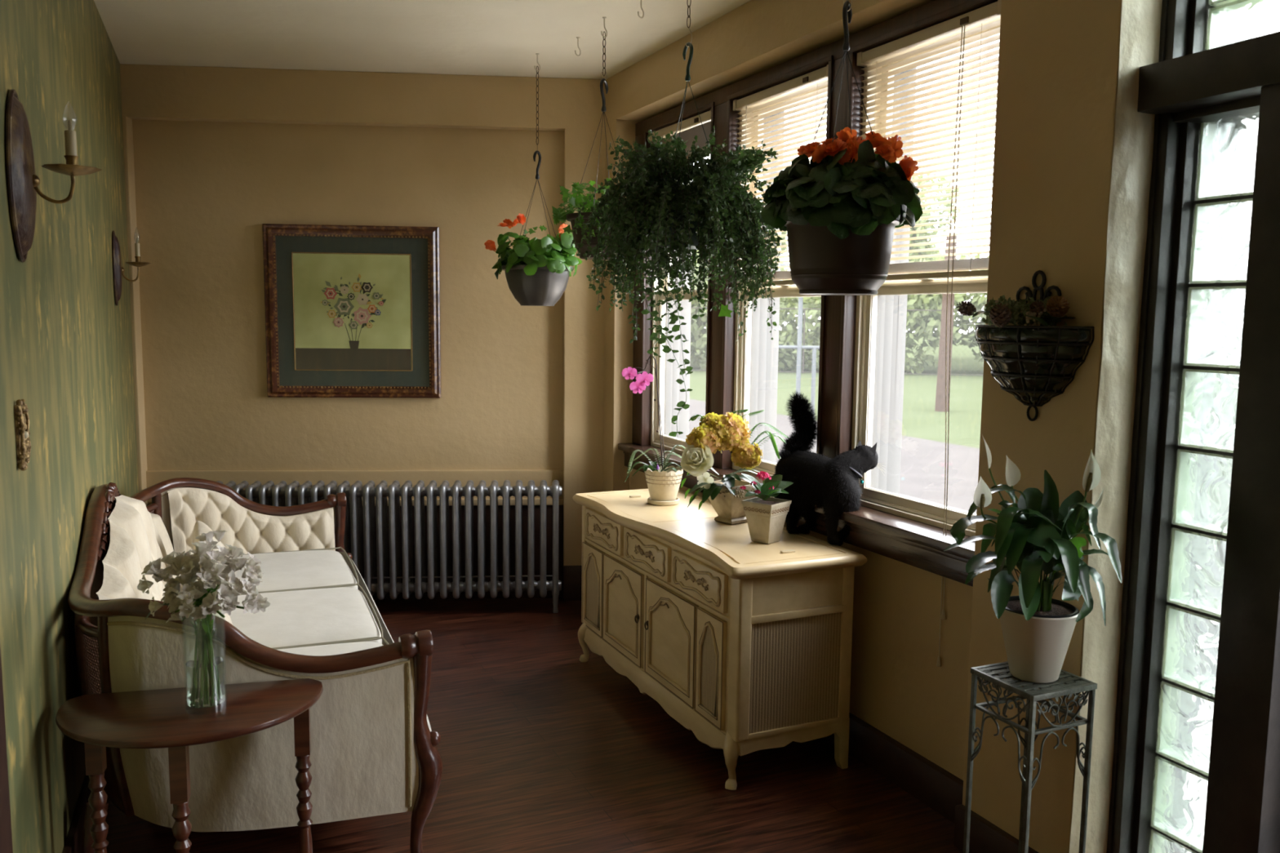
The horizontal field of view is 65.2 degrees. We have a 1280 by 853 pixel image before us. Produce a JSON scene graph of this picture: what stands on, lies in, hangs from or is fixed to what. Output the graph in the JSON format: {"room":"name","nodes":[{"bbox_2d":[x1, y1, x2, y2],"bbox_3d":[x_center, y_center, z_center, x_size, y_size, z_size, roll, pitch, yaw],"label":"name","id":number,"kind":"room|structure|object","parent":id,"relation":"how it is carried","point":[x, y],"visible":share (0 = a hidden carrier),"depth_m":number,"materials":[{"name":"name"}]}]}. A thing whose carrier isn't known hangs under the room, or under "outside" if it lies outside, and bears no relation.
{"room":"sunroom","nodes":[
{"label":"sunroom","id":0,"kind":"room"},
{"bbox_2d":[0,0,138,852],"bbox_3d":[-1.379,-0.062,1.960,0.150,2.865,7.900,-2,7,-22],"label":"wall","id":1,"kind":"structure","parent":0,"point":[66,343],"depth_m":2.82,"materials":[{"name":"green paint"}]},
{"bbox_2d":[0,644,13,852],"bbox_3d":[-1.247,0.281,1.893,0.020,2.200,0.160,-2,7,-22],"label":"trim","id":2,"kind":"structure","parent":1,"relation":"attached to","point":[6,835],"depth_m":1.98,"materials":[{"name":"brown wood"}]},
{"bbox_2d":[13,399,31,471],"bbox_3d":[-1.437,0.018,2.330,0.022,0.167,0.086,-2,7,-22],"label":"plate","id":3,"kind":"object","parent":1,"relation":"attached to","point":[22,429],"visible":1,"depth_m":2.30,"materials":[{"name":"gold metal"}]},
{"bbox_2d":[5,88,102,262],"bbox_3d":[-1.402,-0.598,2.415,0.185,0.405,0.219,-2,7,-22],"label":"wall sconce","id":4,"kind":"object","parent":1,"relation":"attached to","point":[23,182],"visible":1,"depth_m":2.35,"materials":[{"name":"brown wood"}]},
{"bbox_2d":[62,774,91,852],"bbox_3d":[-2.006,1.099,3.795,0.020,0.140,3.700,-2,7,-22],"label":"baseboard","id":5,"kind":"structure","parent":1,"relation":"attached to","point":[73,842],"depth_m":2.90,"materials":[{"name":"brown wood"}]},
{"bbox_2d":[111,231,151,305],"bbox_3d":[-2.300,-0.725,4.533,0.152,0.354,0.125,-2,7,-22],"label":"wall sconce","id":6,"kind":"object","parent":1,"relation":"attached to","point":[118,271],"visible":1,"depth_m":4.50,"materials":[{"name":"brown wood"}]},
{"bbox_2d":[120,63,605,565],"bbox_3d":[-1.405,-0.456,5.541,3.300,2.865,0.254,0,6,-5],"label":"wall","id":7,"kind":"structure","parent":0,"point":[213,156],"depth_m":5.42,"materials":[{"name":"beige paint"}]},
{"bbox_2d":[262,223,441,398],"bbox_3d":[-1.559,-0.621,5.439,0.930,0.930,0.038,0,6,-5],"label":"framed picture","id":8,"kind":"object","parent":7,"relation":"attached to","point":[352,311],"visible":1,"depth_m":5.44,"materials":[{"name":"brown"}]},
{"bbox_2d":[293,253,411,369],"bbox_3d":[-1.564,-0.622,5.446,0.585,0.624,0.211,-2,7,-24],"label":"print","id":9,"kind":"object","parent":8,"relation":"attached to","point":[352,311],"depth_m":5.44,"materials":[{"name":"green"}]},
{"bbox_2d":[362,497,563,506],"bbox_3d":[-1.538,0.421,5.556,2.220,0.035,0.046,0,6,-5],"label":"trim","id":10,"kind":"structure","parent":7,"relation":"attached to","point":[537,500],"depth_m":5.60,"materials":[{"name":"beige paint"}]},
{"bbox_2d":[362,505,582,600],"bbox_3d":[-1.406,0.707,5.603,2.492,0.540,0.096,0,6,-3],"label":"baseboard","id":11,"kind":"structure","parent":7,"relation":"attached to","point":[571,576],"depth_m":5.64,"materials":[{"name":"brown wood"}]},
{"bbox_2d":[93,0,751,79],"bbox_3d":[-0.209,-1.599,2.403,3.520,0.120,8.350,-2,7,-24],"label":"ceiling","id":12,"kind":"structure","parent":0,"point":[486,37],"depth_m":4.53,"materials":[{"name":"beige paint"}]},
{"bbox_2d":[534,53,540,71],"bbox_3d":[-0.500,-1.772,4.866,0.017,0.083,0.037,6,8,42],"label":"ceiling hook","id":13,"kind":"object","parent":12,"relation":"attached to","point":[537,54],"visible":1,"depth_m":4.86,"materials":[{"name":"beige"}]},
{"bbox_2d":[536,66,538,144],"bbox_3d":[-0.501,-1.569,4.889,0.014,0.377,0.014,0,6,-8],"label":"chain","id":14,"kind":"object","parent":13,"relation":"hanging from","point":[536,66],"visible":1,"depth_m":4.89,"materials":[{"name":"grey metal"}]},
{"bbox_2d":[484,143,582,306],"bbox_3d":[-0.508,-0.996,4.953,0.424,0.790,0.421,-5,9,-43],"label":"hanging basket","id":15,"kind":"object","parent":14,"relation":"hanging from","point":[538,272],"visible":0.93,"depth_m":4.86,"materials":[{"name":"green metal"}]},
{"bbox_2d":[501,264,573,306],"bbox_3d":[-0.511,-0.699,4.984,0.368,0.194,0.368,-2,7,-24],"label":"pot","id":16,"kind":"object","parent":15,"relation":"on","point":[531,285],"depth_m":4.86,"materials":[{"name":"grey metal"}]},
{"bbox_2d":[574,36,580,56],"bbox_3d":[-0.284,-1.737,4.574,0.017,0.083,0.037,6,8,42],"label":"ceiling hook","id":17,"kind":"object","parent":12,"relation":"attached to","point":[577,37],"visible":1,"depth_m":4.57,"materials":[{"name":"beige metal"}]},
{"bbox_2d":[551,70,626,259],"bbox_3d":[-0.189,-1.129,4.323,0.381,0.796,0.324,0,6,-4],"label":"hanging basket","id":18,"kind":"object","parent":12,"relation":"hanging from","point":[559,215],"visible":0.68,"depth_m":4.27,"materials":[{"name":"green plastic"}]},
{"bbox_2d":[566,212,626,259],"bbox_3d":[-0.162,-0.825,4.360,0.320,0.184,0.320,-2,7,-24],"label":"pot","id":19,"kind":"object","parent":18,"relation":"on","point":[571,216],"depth_m":4.26,"materials":[{"name":"brown plastic"}]},
{"bbox_2d":[600,17,607,37],"bbox_3d":[-0.153,-1.701,4.263,0.017,0.083,0.037,6,8,42],"label":"ceiling hook","id":20,"kind":"object","parent":12,"relation":"attached to","point":[604,18],"visible":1,"depth_m":4.26,"materials":[{"name":"beige metal"}]},
{"bbox_2d":[602,31,605,75],"bbox_3d":[-0.153,-1.594,4.276,0.014,0.187,0.014,0,6,-8],"label":"chain","id":21,"kind":"object","parent":20,"relation":"hanging from","point":[604,31],"visible":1,"depth_m":4.27,"materials":[{"name":"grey metal"}]},
{"bbox_2d":[637,0,644,18],"bbox_3d":[0.004,-1.669,3.982,0.017,0.083,0.037,6,8,42],"label":"ceiling hook","id":22,"kind":"object","parent":12,"relation":"attached to","point":[639,16],"visible":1,"depth_m":3.98,"materials":[{"name":"beige metal"}]},
{"bbox_2d":[103,597,963,852],"bbox_3d":[-0.032,1.373,2.699,3.120,0.120,7.820,-2,7,-24],"label":"floor","id":23,"kind":"structure","parent":0,"point":[541,748],"depth_m":3.45,"materials":[{"name":"brown wood"}]},
{"bbox_2d":[55,678,323,852],"bbox_3d":[-1.127,1.011,2.513,0.632,0.615,0.342,-1,6,-14],"label":"table","id":24,"kind":"object","parent":23,"relation":"on","point":[160,718],"visible":0.99,"depth_m":2.48,"materials":[{"name":"brown wood"}]},
{"bbox_2d":[186,656,225,707],"bbox_3d":[-1.084,0.567,2.489,0.100,0.275,0.100,-2,7,-24],"label":"water","id":25,"kind":"object","parent":24,"relation":"on","point":[205,683],"visible":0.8,"depth_m":2.46,"materials":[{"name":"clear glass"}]},
{"bbox_2d":[137,529,270,664],"bbox_3d":[-1.075,0.477,2.471,0.299,0.419,0.201,-2,7,-24],"label":"bouquet","id":26,"kind":"object","parent":25,"relation":"in","point":[220,585],"visible":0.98,"depth_m":2.45,"materials":[{"name":"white plant"}]},
{"bbox_2d":[67,477,442,852],"bbox_3d":[-1.465,0.683,3.759,1.004,1.000,2.420,-2,7,-22],"label":"settee","id":27,"kind":"object","parent":23,"relation":"on","point":[374,752],"visible":0.73,"depth_m":2.81,"materials":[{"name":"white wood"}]},
{"bbox_2d":[180,579,232,624],"bbox_3d":[-1.351,0.622,3.125,0.171,0.290,0.415,-1,7,-18],"label":"throw pillow","id":28,"kind":"object","parent":27,"relation":"on","point":[227,618],"visible":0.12,"depth_m":3.12,"materials":[{"name":"beige fabric"}]},
{"bbox_2d":[192,520,235,573],"bbox_3d":[-1.734,0.539,4.067,0.151,0.288,0.303,-3,7,-27],"label":"throw pillow","id":29,"kind":"object","parent":27,"relation":"on","point":[200,527],"visible":0.17,"depth_m":4.05,"materials":[{"name":"beige fabric"}]},
{"bbox_2d":[178,550,357,591],"bbox_3d":[-1.667,0.680,4.417,0.756,0.110,0.713,-2,7,-22],"label":"seat cushion","id":30,"kind":"object","parent":27,"relation":"on","point":[296,570],"depth_m":4.38,"materials":[{"name":"beige fabric"}]},
{"bbox_2d":[229,587,382,648],"bbox_3d":[-1.391,0.757,3.743,0.760,0.110,0.748,-2,7,-22],"label":"seat cushion","id":31,"kind":"object","parent":27,"relation":"on","point":[295,617],"depth_m":3.69,"materials":[{"name":"beige fabric"}]},
{"bbox_2d":[277,641,383,656],"bbox_3d":[-1.134,0.830,3.107,0.755,0.110,0.628,-2,7,-22],"label":"seat cushion","id":32,"kind":"object","parent":27,"relation":"on","point":[326,648],"depth_m":3.39,"materials":[{"name":"beige fabric"}]},
{"bbox_2d":[216,480,561,613],"bbox_3d":[-1.419,0.649,5.378,1.989,0.703,0.202,0,6,-5],"label":"radiator","id":33,"kind":"object","parent":23,"relation":"on","point":[357,531],"visible":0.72,"depth_m":5.33,"materials":[{"name":"silver metal"}]},
{"bbox_2d":[572,488,866,790],"bbox_3d":[0.228,0.767,4.089,0.541,0.796,1.506,-2,7,-24],"label":"sideboard","id":34,"kind":"object","parent":23,"relation":"on","point":[744,643],"visible":1,"depth_m":3.54,"materials":[{"name":"beige wood"}]},
{"bbox_2d":[622,355,685,506],"bbox_3d":[0.093,0.015,4.372,0.345,0.646,0.170,1,6,4],"label":"orchid pot","id":35,"kind":"object","parent":34,"relation":"on","point":[663,482],"visible":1,"depth_m":4.34,"materials":[{"name":"beige ceramic"}]},
{"bbox_2d":[680,408,787,524],"bbox_3d":[0.373,0.159,3.994,0.465,0.450,0.250,-1,6,-14],"label":"flower arrangement","id":36,"kind":"object","parent":34,"relation":"on","point":[716,432],"visible":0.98,"depth_m":3.92,"materials":[{"name":"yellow plant"}]},
{"bbox_2d":[739,471,793,544],"bbox_3d":[0.462,0.292,3.636,0.178,0.266,0.218,6,8,41],"label":"potted plant","id":37,"kind":"object","parent":34,"relation":"on","point":[766,515],"visible":1,"depth_m":3.63,"materials":[{"name":"beige"}]},
{"bbox_2d":[749,612,841,733],"bbox_3d":[0.528,0.846,3.449,0.395,0.384,0.007,-2,7,-24],"label":"grille","id":38,"kind":"object","parent":34,"relation":"attached to","point":[795,659],"depth_m":3.45,"materials":[{"name":"beige wood"}]},
{"bbox_2d":[771,391,885,546],"bbox_3d":[0.676,0.145,3.749,0.254,0.551,0.435,-4,8,-34],"label":"cat","id":39,"kind":"object","parent":34,"relation":"on","point":[819,479],"visible":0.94,"depth_m":3.68},
{"bbox_2d":[963,661,1097,852],"bbox_3d":[0.999,0.984,2.592,0.214,0.700,0.214,-2,7,-24],"label":"plant stand","id":40,"kind":"object","parent":23,"relation":"on","point":[1034,692],"visible":0.89,"depth_m":2.52,"materials":[{"name":"grey metal"}]},
{"bbox_2d":[943,435,1121,683],"bbox_3d":[0.983,0.336,2.496,0.405,0.609,0.327,4,7,27],"label":"peace lily","id":41,"kind":"object","parent":40,"relation":"on","point":[1037,628],"visible":1,"depth_m":2.47,"materials":[{"name":"green plant"}]},
{"bbox_2d":[570,27,782,436],"bbox_3d":[0.170,-0.718,3.753,0.805,1.511,0.787,-3,7,-28],"label":"hanging basket","id":42,"kind":"object","parent":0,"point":[713,211],"visible":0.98,"depth_m":3.58,"materials":[{"name":"green plastic"}]},
{"bbox_2d":[603,0,1122,852],"bbox_3d":[1.366,-0.112,2.689,0.480,2.865,6.956,-2,7,-25],"label":"wall","id":43,"kind":"structure","parent":0,"point":[1059,60],"depth_m":2.86,"materials":[{"name":"beige paint"}]},
{"bbox_2d":[650,179,707,453],"bbox_3d":[0.316,-0.680,5.018,0.225,1.638,0.710,-2,7,-24],"label":"window","id":44,"kind":"structure","parent":43,"relation":"in","point":[668,372],"depth_m":5.35,"materials":[{"name":"clear glass"}]},
{"bbox_2d":[648,109,711,422],"bbox_3d":[0.196,-0.742,4.956,0.049,1.497,0.698,-2,7,-24],"label":"blind","id":45,"kind":"object","parent":44,"relation":"attached to","point":[692,126],"visible":0.36,"depth_m":4.79,"materials":[{"name":"beige plastic"}]},
{"bbox_2d":[732,79,827,478],"bbox_3d":[0.687,-0.587,4.209,0.225,1.638,0.740,-2,7,-24],"label":"window","id":46,"kind":"structure","parent":43,"relation":"in","point":[758,357],"depth_m":4.54,"materials":[{"name":"clear glass"}]},
{"bbox_2d":[733,64,828,416],"bbox_3d":[0.568,-0.649,4.147,0.049,1.497,0.728,-2,7,-24],"label":"blind","id":47,"kind":"object","parent":46,"relation":"attached to","point":[817,76],"visible":0.38,"depth_m":4.09,"materials":[{"name":"beige plastic"}]},
{"bbox_2d":[617,442,974,586],"bbox_3d":[0.544,0.293,4.273,0.215,0.127,2.738,-2,7,-24],"label":"windowsill","id":48,"kind":"structure","parent":43,"relation":"attached to","point":[916,544],"depth_m":3.42,"materials":[{"name":"brown wood"}]},
{"bbox_2d":[631,0,997,469],"bbox_3d":[0.557,-0.618,4.175,0.068,1.706,2.737,-2,7,-24],"label":"trim","id":49,"kind":"structure","parent":43,"relation":"attached to","point":[837,313],"depth_m":3.83,"materials":[{"name":"brown wood"}]},
{"bbox_2d":[824,712,963,823],"bbox_3d":[0.494,1.068,4.337,0.032,0.140,2.733,-2,7,-24],"label":"baseboard","id":50,"kind":"structure","parent":43,"relation":"attached to","point":[940,790],"depth_m":3.41,"materials":[{"name":"brown wood"}]},
{"bbox_2d":[851,17,1000,536],"bbox_3d":[1.052,-0.495,3.414,0.225,1.638,0.720,-2,7,-24],"label":"window","id":51,"kind":"structure","parent":43,"relation":"in","point":[880,317],"depth_m":3.71,"materials":[{"name":"clear glass"}]},
{"bbox_2d":[856,0,1001,666],"bbox_3d":[0.918,-0.271,3.378,0.076,2.072,0.708,-2,7,-24],"label":"blind","id":52,"kind":"object","parent":51,"relation":"attached to","point":[992,11],"visible":0.66,"depth_m":3.23,"materials":[{"name":"beige plastic"}]},
{"bbox_2d":[974,270,1094,421],"bbox_3d":[1.019,-0.216,2.695,0.142,0.410,0.372,-2,7,-24],"label":"wall planter","id":53,"kind":"object","parent":43,"relation":"attached to","point":[1033,364],"visible":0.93,"depth_m":2.63,"materials":[{"name":"black metal"}]},
{"bbox_2d":[989,302,1012,328],"bbox_3d":[0.931,-0.286,2.583,0.056,0.067,0.056,-2,7,-24],"label":"pine cone","id":54,"kind":"object","parent":53,"relation":"in","point":[1001,316],"visible":1,"depth_m":2.57,"materials":[{"name":"brown plant"}]},
{"bbox_2d":[964,295,1075,327],"bbox_3d":[1.038,-0.300,2.631,0.377,0.092,0.159,1,6,1],"label":"bunch","id":55,"kind":"object","parent":53,"relation":"in","point":[1028,317],"visible":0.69,"depth_m":2.63,"materials":[{"name":"green plant"}]},
{"bbox_2d":[956,300,976,315],"bbox_3d":[0.852,-0.309,2.613,0.052,0.041,0.041,-2,7,-24],"label":"pine cone","id":56,"kind":"object","parent":55,"relation":"attached to","point":[966,308],"visible":1,"depth_m":2.61,"materials":[{"name":"brown plant"}]},
{"bbox_2d":[1029,300,1045,316],"bbox_3d":[1.034,-0.306,2.602,0.039,0.046,0.039,-2,7,-24],"label":"pine cone","id":57,"kind":"object","parent":53,"relation":"in","point":[1037,308],"visible":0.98,"depth_m":2.59,"materials":[{"name":"brown plant"}]},
{"bbox_2d":[1045,295,1070,317],"bbox_3d":[1.079,-0.311,2.584,0.058,0.057,0.056,-2,7,-24],"label":"pine cone","id":58,"kind":"object","parent":53,"relation":"in","point":[1056,306],"visible":1,"depth_m":2.58,"materials":[{"name":"brown plant"}]},
{"bbox_2d":[1069,0,1162,852],"bbox_3d":[1.235,0.011,2.587,0.159,2.640,0.008,-2,7,-24],"label":"trim","id":59,"kind":"structure","parent":43,"relation":"attached to","point":[1140,20],"depth_m":2.57,"materials":[{"name":"beige paint"}]},
{"bbox_2d":[1106,0,1279,852],"bbox_3d":[1.691,0.073,2.077,0.410,2.640,1.335,-2,7,-24],"label":"door","id":60,"kind":"structure","parent":43,"relation":"in","point":[1196,760],"depth_m":2.49,"materials":[{"name":"black paint"}]},
{"bbox_2d":[1000,608,1079,683],"bbox_3d":[1.008,0.547,2.546,0.198,0.180,0.198,-2,7,-24],"label":"pot","id":61,"kind":"object","parent":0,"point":[1037,647],"depth_m":2.48,"materials":[{"name":"white ceramic"}]},
{"bbox_3d":[0.180,-1.631,3.656,0.017,0.083,0.037,6,8,42],"label":"ceiling hook","id":62,"kind":"object","parent":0,"visible":0},
{"bbox_2d":[686,0,691,27],"bbox_3d":[0.180,-1.540,3.667,0.014,0.153,0.014,0,6,-8],"label":"chain","id":63,"kind":"object","parent":62,"relation":"hanging from","point":[688,16],"visible":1,"depth_m":3.67,"materials":[{"name":"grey metal"}]},
{"bbox_3d":[0.598,-1.535,2.830,0.017,0.083,0.037,6,8,42],"label":"ceiling hook","id":64,"kind":"object","parent":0,"visible":0},
{"bbox_3d":[0.597,-1.385,2.848,0.016,0.272,0.016,-2,7,-24],"label":"chain","id":65,"kind":"object","parent":64,"relation":"hanging from","visible":0},
{"bbox_2d":[760,0,923,295],"bbox_3d":[0.590,-0.803,2.902,0.472,0.831,0.456,-2,7,-24],"label":"hanging basket","id":66,"kind":"object","parent":65,"relation":"hanging from","point":[840,211],"visible":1,"depth_m":2.81,"materials":[{"name":"brown plastic"}]},
{"bbox_2d":[784,214,904,295],"bbox_3d":[0.587,-0.504,2.945,0.364,0.228,0.364,-2,7,-24],"label":"pot","id":67,"kind":"object","parent":66,"relation":"on","point":[829,255],"depth_m":2.82,"materials":[{"name":"brown plastic"}]},
{"label":"outside","id":68,"kind":"structure","parent":0,"visible":0},
{"bbox_2d":[688,399,979,513],"bbox_3d":[0.634,0.399,16.934,9.900,0.062,110.000,-2,7,-24],"label":"pavement","id":69,"kind":"structure","parent":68,"point":[922,461],"depth_m":15.15,"materials":[{"name":"grey concrete"}]},
{"bbox_2d":[778,263,819,418],"bbox_3d":[3.208,-2.167,21.610,2.900,4.100,0.092,0,6,-2],"label":"frame","id":70,"kind":"object","parent":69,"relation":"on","point":[798,346],"visible":0.32,"depth_m":21.65,"materials":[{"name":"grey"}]},
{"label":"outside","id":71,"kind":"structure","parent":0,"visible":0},
{"bbox_2d":[689,330,983,448],"bbox_3d":[39.178,-4.011,61.791,117.300,0.200,240.000,-2,7,-24],"label":"lawn","id":72,"kind":"structure","parent":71,"point":[920,420],"depth_m":29.33,"materials":[{"name":"green plant"}]},
{"bbox_2d":[691,257,791,311],"bbox_3d":[3.841,-7.698,48.585,6.293,9.334,7.495,-2,7,-24],"label":"broadleaf tree","id":73,"kind":"object","parent":72,"relation":"on","point":[781,269],"visible":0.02,"depth_m":47.86,"materials":[{"name":"green plant"}]},
{"bbox_2d":[700,231,787,333],"bbox_3d":[6.156,-7.853,56.833,6.377,7.898,6.408,-4,8,-37],"label":"broadleaf tree","id":74,"kind":"object","parent":72,"relation":"on","point":[785,232],"visible":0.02,"depth_m":54.68,"materials":[{"name":"green plant"}]},
{"bbox_2d":[690,306,986,375],"bbox_3d":[15.096,-3.270,39.640,34.106,2.622,0.058,1,6,5],"label":"fence","id":75,"kind":"object","parent":72,"relation":"on","point":[804,313],"visible":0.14,"depth_m":40.18,"materials":[{"name":"grey metal"}]},
{"bbox_2d":[689,248,989,374],"bbox_3d":[13.993,-4.798,41.945,38.123,6.193,5.920,1,6,6],"label":"hedge","id":76,"kind":"object","parent":72,"relation":"on","point":[934,302],"visible":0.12,"depth_m":41.43,"materials":[{"name":"green plant"}]},
{"bbox_2d":[908,170,961,315],"bbox_3d":[12.155,-7.505,47.684,6.293,9.334,7.495,1,6,6],"label":"broadleaf tree","id":77,"kind":"object","parent":72,"relation":"on","point":[927,220],"visible":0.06,"depth_m":45.53,"materials":[{"name":"green plant"}]},
{"bbox_2d":[919,195,960,322],"bbox_3d":[14.281,-8.616,55.766,7.889,9.826,6.624,-2,7,-21],"label":"broadleaf tree","id":78,"kind":"object","parent":72,"relation":"on","point":[920,220],"visible":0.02,"depth_m":54.68,"materials":[{"name":"green plant"}]},
{"bbox_2d":[934,232,956,412],"bbox_3d":[7.427,-2.462,24.277,0.360,4.404,0.340,-2,7,-24],"label":"utility pole","id":79,"kind":"object","parent":72,"relation":"on","point":[940,384],"visible":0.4,"depth_m":24.24,"materials":[{"name":"brown"}]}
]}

